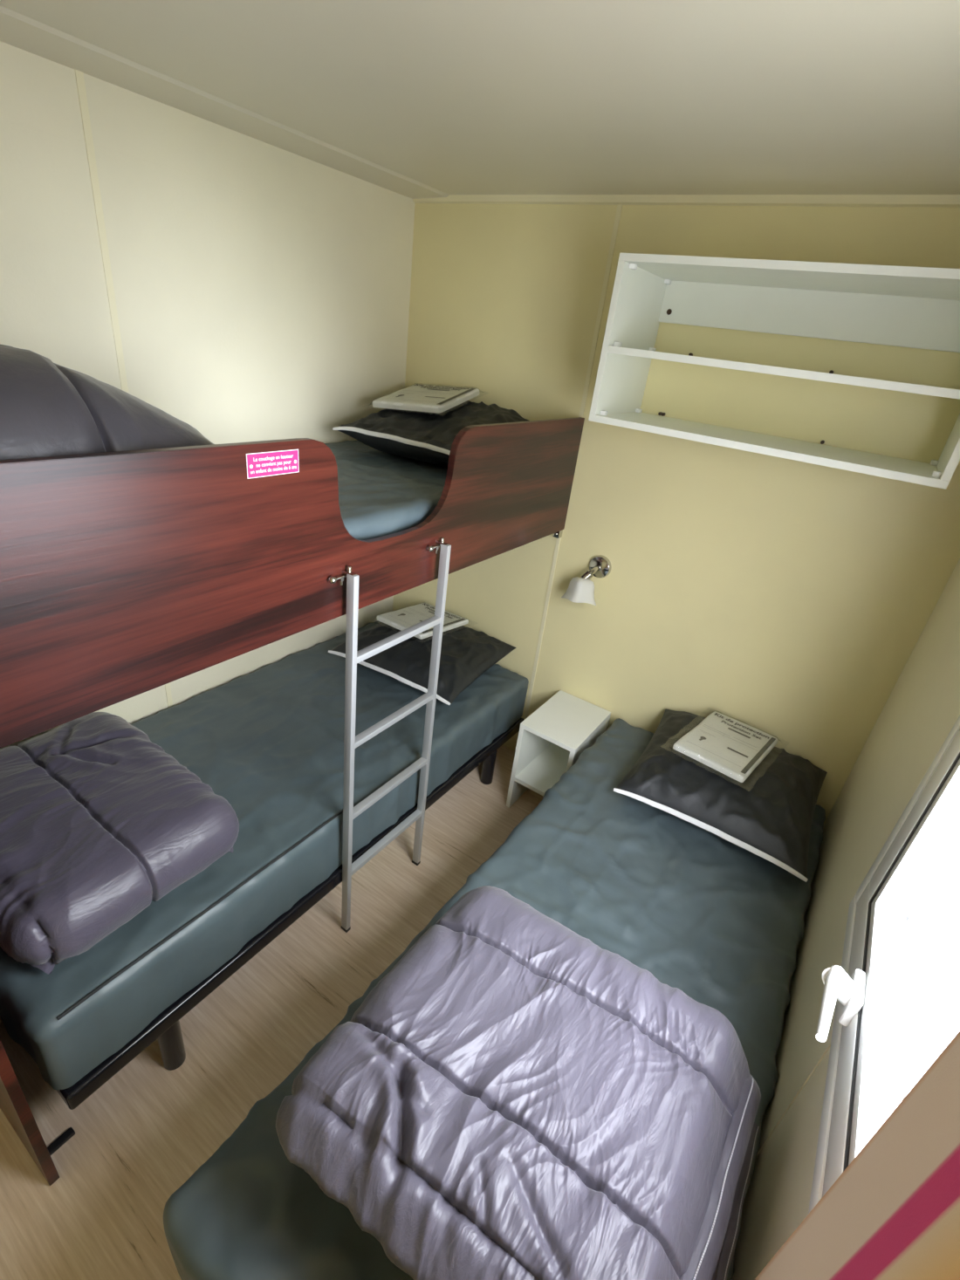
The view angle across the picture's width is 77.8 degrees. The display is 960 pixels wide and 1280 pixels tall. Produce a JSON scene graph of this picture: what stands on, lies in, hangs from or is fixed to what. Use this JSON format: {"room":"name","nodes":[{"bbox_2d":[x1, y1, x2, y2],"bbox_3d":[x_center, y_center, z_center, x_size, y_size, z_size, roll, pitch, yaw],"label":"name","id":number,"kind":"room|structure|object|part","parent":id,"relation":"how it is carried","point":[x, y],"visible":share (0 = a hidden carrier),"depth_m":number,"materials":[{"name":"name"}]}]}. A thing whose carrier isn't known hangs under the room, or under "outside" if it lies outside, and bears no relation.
{"room":"bunk bedroom","nodes":[
{"label":"bunk bedroom","id":0,"kind":"room"},
{"bbox_2d":[0,41,415,749],"bbox_3d":[-1.095,-0.305,1.726,0.080,2.125,2.500,23,31,27],"label":"wall","id":1,"kind":"structure","parent":0,"point":[234,356],"depth_m":1.68,"materials":[{"name":"beige paint"}]},
{"bbox_2d":[75,69,172,707],"bbox_3d":[-1.004,-0.323,1.784,0.003,2.125,0.017,23,31,27],"label":"trim","id":2,"kind":"structure","parent":1,"relation":"attached to","point":[79,75],"depth_m":1.44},
{"bbox_2d":[0,5,449,198],"bbox_3d":[-0.871,-1.196,1.189,0.168,0.012,2.500,23,31,27],"label":"trim","id":3,"kind":"structure","parent":1,"relation":"attached to","point":[17,30],"depth_m":1.41,"materials":[{"name":"beige wood"}]},
{"bbox_2d":[0,745,543,1279],"bbox_3d":[-0.368,1.018,1.742,2.165,0.060,2.660,23,31,27],"label":"floor","id":4,"kind":"structure","parent":0,"point":[142,1134],"depth_m":1.47,"materials":[{"name":"brown wood"}]},
{"bbox_2d":[55,717,524,1109],"bbox_3d":[-0.663,0.603,2.138,0.812,0.247,1.833,23,31,27],"label":"frame","id":5,"kind":"object","parent":4,"relation":"on","point":[166,1027],"visible":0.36,"depth_m":1.47,"materials":[{"name":"black metal"}]},
{"bbox_3d":[-1.160,0.805,1.403,0.792,0.050,0.024,23,31,27],"label":"rail","id":6,"kind":"part","parent":5,"relation":"part of","materials":[{"name":"black metal"}]},
{"bbox_3d":[-0.756,0.963,1.448,0.051,0.215,0.051,23,31,27],"label":"leg","id":7,"kind":"part","parent":5,"relation":"part of","materials":[{"name":"black metal"}]},
{"bbox_2d":[0,620,528,1090],"bbox_3d":[-0.651,0.390,2.041,0.846,0.203,1.869,23,31,27],"label":"mattress","id":8,"kind":"object","parent":5,"relation":"on","point":[268,741],"visible":0.56,"depth_m":1.72,"materials":[{"name":"teal fabric"}]},
{"bbox_2d":[0,711,239,974],"bbox_3d":[-0.967,0.427,1.425,0.667,0.189,0.500,23,31,27],"label":"duvet","id":9,"kind":"object","parent":8,"relation":"on","point":[99,824],"visible":1,"depth_m":1.32,"materials":[{"name":"grey fabric"}]},
{"bbox_2d":[328,606,515,705],"bbox_3d":[-0.228,0.029,2.486,0.591,0.127,0.527,21,30,24],"label":"pillow","id":10,"kind":"object","parent":8,"relation":"on","point":[466,653],"visible":0.69,"depth_m":2.35,"materials":[{"name":"black fabric"}]},
{"bbox_2d":[376,602,468,639],"bbox_3d":[-0.244,-0.090,2.565,0.331,0.052,0.361,26,32,32],"label":"packet","id":11,"kind":"object","parent":10,"relation":"on","point":[402,619],"visible":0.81,"depth_m":2.55,"materials":[{"name":"white paper"}]},
{"bbox_3d":[0.040,0.515,2.523,0.051,0.215,0.051,23,31,27],"label":"leg","id":12,"kind":"part","parent":5,"relation":"part of","materials":[{"name":"black metal"}]},
{"bbox_2d":[0,417,584,1185],"bbox_3d":[-0.607,0.050,1.862,0.827,1.487,1.966,23,31,27],"label":"bunk bed","id":13,"kind":"object","parent":4,"relation":"on","point":[124,575],"visible":1,"depth_m":1.04,"materials":[{"name":"brown wood"}]},
{"bbox_3d":[-1.154,0.360,1.118,0.814,1.487,0.019,23,31,27],"label":"panel","id":14,"kind":"part","parent":13,"relation":"part of","materials":[{"name":"brown wood"}]},
{"bbox_2d":[324,440,447,540],"bbox_3d":[-0.565,-0.374,1.664,0.795,0.161,1.932,23,31,27],"label":"mattress","id":15,"kind":"object","parent":13,"relation":"on","point":[380,494],"visible":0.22,"depth_m":1.68,"materials":[{"name":"teal fabric"}]},
{"bbox_2d":[0,344,213,460],"bbox_3d":[-0.866,-0.389,1.089,0.729,0.314,0.696,23,31,27],"label":"duvet","id":16,"kind":"object","parent":15,"relation":"on","point":[48,408],"visible":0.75,"depth_m":0.88,"materials":[{"name":"grey fabric"}]},
{"bbox_2d":[332,400,529,465],"bbox_3d":[-0.154,-0.757,2.118,0.542,0.190,0.477,21,30,24],"label":"pillow","id":17,"kind":"object","parent":15,"relation":"on","point":[423,436],"visible":0.57,"depth_m":2.03,"materials":[{"name":"black fabric"}]},
{"bbox_2d":[372,383,479,413],"bbox_3d":[-0.194,-0.890,2.186,0.353,0.106,0.346,19,29,22],"label":"packet","id":18,"kind":"object","parent":17,"relation":"on","point":[420,398],"visible":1,"depth_m":2.13,"materials":[{"name":"white paper"}]},
{"bbox_2d":[328,537,451,932],"bbox_3d":[-0.275,0.325,1.719,0.044,1.208,0.410,23,31,27],"label":"ladder","id":19,"kind":"object","parent":13,"relation":"attached to","point":[351,742],"visible":1,"depth_m":1.67,"materials":[{"name":"grey metal"}]},
{"bbox_2d":[505,690,611,807],"bbox_3d":[0.319,0.488,2.428,0.235,0.415,0.332,23,31,27],"label":"nightstand","id":20,"kind":"object","parent":4,"relation":"on","point":[551,740],"visible":0.79,"depth_m":2.36,"materials":[{"name":"white laminate"}]},
{"bbox_3d":[0.229,0.458,2.482,0.018,0.397,0.332,23,31,27],"label":"panel","id":21,"kind":"part","parent":20,"relation":"part of","materials":[{"name":"white laminate"}]},
{"bbox_2d":[513,742,569,796],"bbox_3d":[0.312,0.536,2.454,0.199,0.018,0.331,23,31,27],"label":"shelf","id":22,"kind":"object","parent":20,"relation":"attached to","point":[545,769],"depth_m":2.43,"materials":[{"name":"white laminate"}]},
{"bbox_3d":[0.406,0.533,2.382,0.018,0.397,0.332,23,31,27],"label":"panel","id":23,"kind":"part","parent":20,"relation":"part of","materials":[{"name":"white laminate"}]},
{"bbox_3d":[0.289,1.002,1.604,0.773,0.247,1.833,23,31,27],"label":"frame","id":24,"kind":"object","parent":4,"relation":"on","visible":0},
{"bbox_2d":[163,718,825,1279],"bbox_3d":[0.324,0.799,1.494,0.800,0.202,1.880,23,31,27],"label":"mattress","id":25,"kind":"object","parent":24,"relation":"on","point":[715,920],"visible":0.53,"depth_m":1.47,"materials":[{"name":"teal fabric"}]},
{"bbox_2d":[275,885,760,1279],"bbox_3d":[0.103,0.774,0.995,0.681,0.241,0.598,21,30,25],"label":"duvet","id":26,"kind":"object","parent":25,"relation":"on","point":[517,1097],"visible":1,"depth_m":0.90,"materials":[{"name":"purple fabric"}]},
{"bbox_2d":[613,708,827,882],"bbox_3d":[0.795,0.440,1.918,0.580,0.161,0.546,23,31,27],"label":"pillow","id":27,"kind":"object","parent":25,"relation":"on","point":[769,815],"visible":0.87,"depth_m":1.79,"materials":[{"name":"black fabric"}]},
{"bbox_2d":[672,711,778,782],"bbox_3d":[0.804,0.334,1.932,0.286,0.042,0.395,28,33,34],"label":"packet","id":28,"kind":"object","parent":27,"relation":"on","point":[733,748],"visible":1,"depth_m":1.90,"materials":[{"name":"white paper"}]},
{"bbox_2d":[0,0,959,194],"bbox_3d":[-0.114,-0.912,0.751,2.165,0.060,2.660,23,31,27],"label":"ceiling","id":29,"kind":"structure","parent":0,"point":[449,97],"depth_m":1.09,"materials":[{"name":"white paint"}]},
{"bbox_2d":[392,203,959,823],"bbox_3d":[0.484,-0.358,2.232,2.165,2.125,0.080,23,31,27],"label":"wall","id":30,"kind":"structure","parent":0,"point":[788,600],"depth_m":1.96,"materials":[{"name":"beige paint"}]},
{"bbox_2d":[523,204,622,719],"bbox_3d":[0.306,-0.409,2.287,0.016,2.125,0.003,23,31,27],"label":"trim","id":31,"kind":"structure","parent":30,"relation":"attached to","point":[619,206],"depth_m":2.04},
{"bbox_2d":[561,554,611,605],"bbox_3d":[0.386,-0.212,2.201,0.136,0.184,0.169,23,31,27],"label":"wall lamp","id":32,"kind":"object","parent":30,"relation":"attached to","point":[579,590],"visible":1,"depth_m":2.19,"materials":[{"name":"white glass"}]},
{"bbox_3d":[0.371,-0.175,2.204,0.111,0.113,0.109,-3,29,-20],"label":"lamp shade","id":33,"kind":"part","parent":32,"relation":"part of","materials":[{"name":"white glass"}]},
{"bbox_3d":[0.412,-0.244,2.204,0.079,0.058,0.037,-7,30,-26],"label":"arm","id":34,"kind":"part","parent":32,"relation":"part of","materials":[{"name":"silver metal"}]},
{"bbox_3d":[0.447,-0.273,2.226,0.086,0.086,0.024,23,31,27],"label":"wall plate","id":35,"kind":"part","parent":32,"relation":"part of","materials":[{"name":"silver metal"}]},
{"bbox_2d":[412,194,959,207],"bbox_3d":[0.579,-1.271,1.718,2.005,0.022,0.016,23,31,27],"label":"trim","id":36,"kind":"structure","parent":30,"relation":"attached to","point":[915,201],"depth_m":1.66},
{"bbox_2d":[588,253,959,489],"bbox_3d":[0.797,-0.723,1.561,0.877,0.412,0.359,23,31,27],"label":"wall shelf","id":37,"kind":"object","parent":30,"relation":"attached to","point":[904,306],"visible":1,"depth_m":1.57,"materials":[{"name":"white laminate"}]},
{"bbox_3d":[0.445,-0.870,1.758,0.018,0.376,0.359,23,31,27],"label":"panel","id":38,"kind":"part","parent":37,"relation":"part of","materials":[{"name":"white laminate"}]},
{"bbox_3d":[0.795,-0.708,1.569,0.841,0.018,0.358,23,31,27],"label":"shelf","id":39,"kind":"part","parent":37,"relation":"part of","materials":[{"name":"white laminate"}]},
{"bbox_3d":[0.908,-0.894,1.632,0.841,0.111,0.016,23,31,27],"label":"rail","id":40,"kind":"part","parent":37,"relation":"part of","materials":[{"name":"white laminate"}]},
{"bbox_3d":[1.149,-0.575,1.363,0.018,0.376,0.359,23,31,27],"label":"panel","id":41,"kind":"part","parent":37,"relation":"part of","materials":[{"name":"white laminate"}]},
{"bbox_2d":[730,558,959,1279],"bbox_3d":[0.613,0.411,0.768,0.080,2.125,2.500,23,31,27],"label":"wall","id":42,"kind":"structure","parent":0,"point":[921,708],"depth_m":1.25,"materials":[{"name":"beige paint"}]},
{"bbox_2d":[807,715,959,1213],"bbox_3d":[0.440,0.215,0.406,0.147,1.154,1.278,23,31,27],"label":"window","id":43,"kind":"structure","parent":42,"relation":"in","point":[868,1075],"depth_m":0.87,"materials":[{"name":"white plastic"}]},
{"bbox_3d":[0.490,0.508,0.833,0.163,0.082,0.053,-12,33,-33],"label":"handle","id":44,"kind":"part","parent":43,"relation":"part of","materials":[{"name":"white plastic"}]},
{"bbox_3d":[0.546,0.525,0.873,0.014,0.057,0.063,23,31,27],"label":"handle","id":45,"kind":"part","parent":43,"relation":"part of","materials":[{"name":"white plastic"}]},
{"bbox_3d":[0.451,-0.293,0.129,0.083,0.024,1.610,23,31,27],"label":"curtain rod","id":46,"kind":"object","parent":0,"visible":0},
{"bbox_2d":[754,1030,959,1279],"bbox_3d":[0.112,0.359,0.140,0.031,1.230,0.721,24,31,29],"label":"curtain","id":47,"kind":"object","parent":46,"relation":"hanging from","point":[893,1213],"visible":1,"depth_m":0.40,"materials":[{"name":"fabric"}]}
]}

